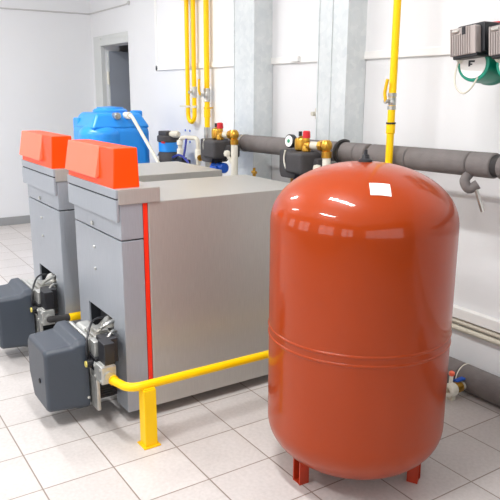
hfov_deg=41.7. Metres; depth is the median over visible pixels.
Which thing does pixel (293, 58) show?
junction box
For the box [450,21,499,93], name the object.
pump
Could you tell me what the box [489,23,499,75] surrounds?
pump
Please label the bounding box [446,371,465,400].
valve
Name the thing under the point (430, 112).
wall
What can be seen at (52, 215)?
boiler
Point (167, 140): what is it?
pump
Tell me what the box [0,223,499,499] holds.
floor
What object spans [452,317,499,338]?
conduit
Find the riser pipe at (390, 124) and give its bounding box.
[383,0,401,163]
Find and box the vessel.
[268,149,459,485]
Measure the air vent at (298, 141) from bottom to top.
0.100 m
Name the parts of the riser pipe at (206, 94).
lever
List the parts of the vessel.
leg, leg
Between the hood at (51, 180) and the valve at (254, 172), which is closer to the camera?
the hood at (51, 180)
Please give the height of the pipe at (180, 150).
0.060 m
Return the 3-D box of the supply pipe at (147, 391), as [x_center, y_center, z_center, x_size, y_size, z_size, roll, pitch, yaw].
[0.047,0.703,3.680,1.674,0.343,0.232,-8,16,-32]
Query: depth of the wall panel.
4.96 m
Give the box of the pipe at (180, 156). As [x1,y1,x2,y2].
[172,135,201,165]
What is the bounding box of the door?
[107,51,130,111]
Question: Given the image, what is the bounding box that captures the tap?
[223,150,230,163]
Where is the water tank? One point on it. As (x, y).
(110, 124)
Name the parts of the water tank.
filler lid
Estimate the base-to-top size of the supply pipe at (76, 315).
0.343 m
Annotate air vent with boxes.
[211,127,217,139]
[294,136,302,150]
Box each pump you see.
[156,130,180,161]
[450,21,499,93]
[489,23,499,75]
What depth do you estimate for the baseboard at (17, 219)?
8.64 m
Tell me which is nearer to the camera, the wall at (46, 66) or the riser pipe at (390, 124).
the riser pipe at (390, 124)
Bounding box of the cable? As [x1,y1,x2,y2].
[0,1,129,14]
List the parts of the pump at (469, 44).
motor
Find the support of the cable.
attached to the wall at (46, 66)
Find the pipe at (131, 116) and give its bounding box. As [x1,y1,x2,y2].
[128,114,159,161]
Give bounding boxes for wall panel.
[156,0,499,65]
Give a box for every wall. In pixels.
[0,0,128,217]
[89,0,499,376]
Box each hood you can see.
[22,159,68,195]
[67,174,159,222]
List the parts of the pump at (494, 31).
motor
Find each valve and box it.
[251,168,256,176]
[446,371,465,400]
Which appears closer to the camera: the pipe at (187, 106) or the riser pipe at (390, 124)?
the riser pipe at (390, 124)
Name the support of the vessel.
on the floor
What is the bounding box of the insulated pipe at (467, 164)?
[224,134,499,211]
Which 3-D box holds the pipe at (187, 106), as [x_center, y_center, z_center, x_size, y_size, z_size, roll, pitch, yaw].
[-0.602,-2.299,6.303,0.108,2.139,0.386,-8,16,-30]
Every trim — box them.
[93,31,127,106]
[154,0,449,70]
[452,304,499,332]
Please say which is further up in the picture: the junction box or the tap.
the junction box
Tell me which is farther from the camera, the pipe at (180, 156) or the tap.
the pipe at (180, 156)
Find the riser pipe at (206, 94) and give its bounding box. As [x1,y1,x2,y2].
[198,0,212,167]
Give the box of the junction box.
[291,56,299,61]
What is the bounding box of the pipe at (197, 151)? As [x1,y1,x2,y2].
[195,149,200,158]
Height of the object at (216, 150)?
1.440 m
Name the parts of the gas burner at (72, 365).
burner, flange plate, casing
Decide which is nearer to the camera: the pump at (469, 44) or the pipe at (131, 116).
the pump at (469, 44)
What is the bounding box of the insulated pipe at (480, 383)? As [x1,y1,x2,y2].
[447,356,499,406]
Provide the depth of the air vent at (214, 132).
5.25 m
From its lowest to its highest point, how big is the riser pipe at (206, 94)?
3.264 m
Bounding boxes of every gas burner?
[0,273,57,348]
[28,316,117,411]
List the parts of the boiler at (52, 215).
panel, door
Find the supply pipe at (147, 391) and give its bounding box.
[108,350,268,449]
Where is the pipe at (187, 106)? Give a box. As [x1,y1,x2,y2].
[180,0,196,123]
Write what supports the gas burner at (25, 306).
attached to the boiler at (52, 215)
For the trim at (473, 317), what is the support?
attached to the wall at (430, 112)
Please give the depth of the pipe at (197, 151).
6.12 m
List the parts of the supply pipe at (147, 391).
support post, plate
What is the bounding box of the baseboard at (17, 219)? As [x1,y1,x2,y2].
[0,215,29,225]
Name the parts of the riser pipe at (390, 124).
lever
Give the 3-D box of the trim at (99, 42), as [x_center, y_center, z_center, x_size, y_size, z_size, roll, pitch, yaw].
[-1.734,-1.508,8.419,0.055,2.400,1.160,-8,16,-32]
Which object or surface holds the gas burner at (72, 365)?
attached to the boiler at (180, 267)
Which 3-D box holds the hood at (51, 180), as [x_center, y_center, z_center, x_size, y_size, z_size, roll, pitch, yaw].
[-1.299,-0.498,4.372,0.239,0.162,0.733,-8,16,-32]
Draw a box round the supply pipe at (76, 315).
[47,311,80,322]
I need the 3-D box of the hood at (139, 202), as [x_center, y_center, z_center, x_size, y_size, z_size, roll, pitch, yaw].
[-0.753,-0.299,3.558,0.239,0.162,0.733,-8,16,-32]
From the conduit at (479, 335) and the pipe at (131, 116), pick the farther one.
the pipe at (131, 116)
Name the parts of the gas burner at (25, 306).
burner, flange plate, casing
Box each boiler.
[19,130,221,323]
[65,139,288,411]
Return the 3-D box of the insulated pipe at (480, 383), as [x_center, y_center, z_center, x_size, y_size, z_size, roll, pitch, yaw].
[1.574,0.861,3.452,0.162,0.162,3.320,-8,16,-32]
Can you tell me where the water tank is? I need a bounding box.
[73,106,149,162]
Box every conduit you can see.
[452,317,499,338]
[452,323,499,345]
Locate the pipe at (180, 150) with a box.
[177,148,182,154]
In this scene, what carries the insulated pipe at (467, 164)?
attached to the wall at (430, 112)
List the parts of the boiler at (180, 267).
panel, door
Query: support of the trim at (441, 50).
attached to the wall at (430, 112)
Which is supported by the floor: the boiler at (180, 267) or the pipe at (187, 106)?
the boiler at (180, 267)
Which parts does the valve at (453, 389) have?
lever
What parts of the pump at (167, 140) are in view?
motor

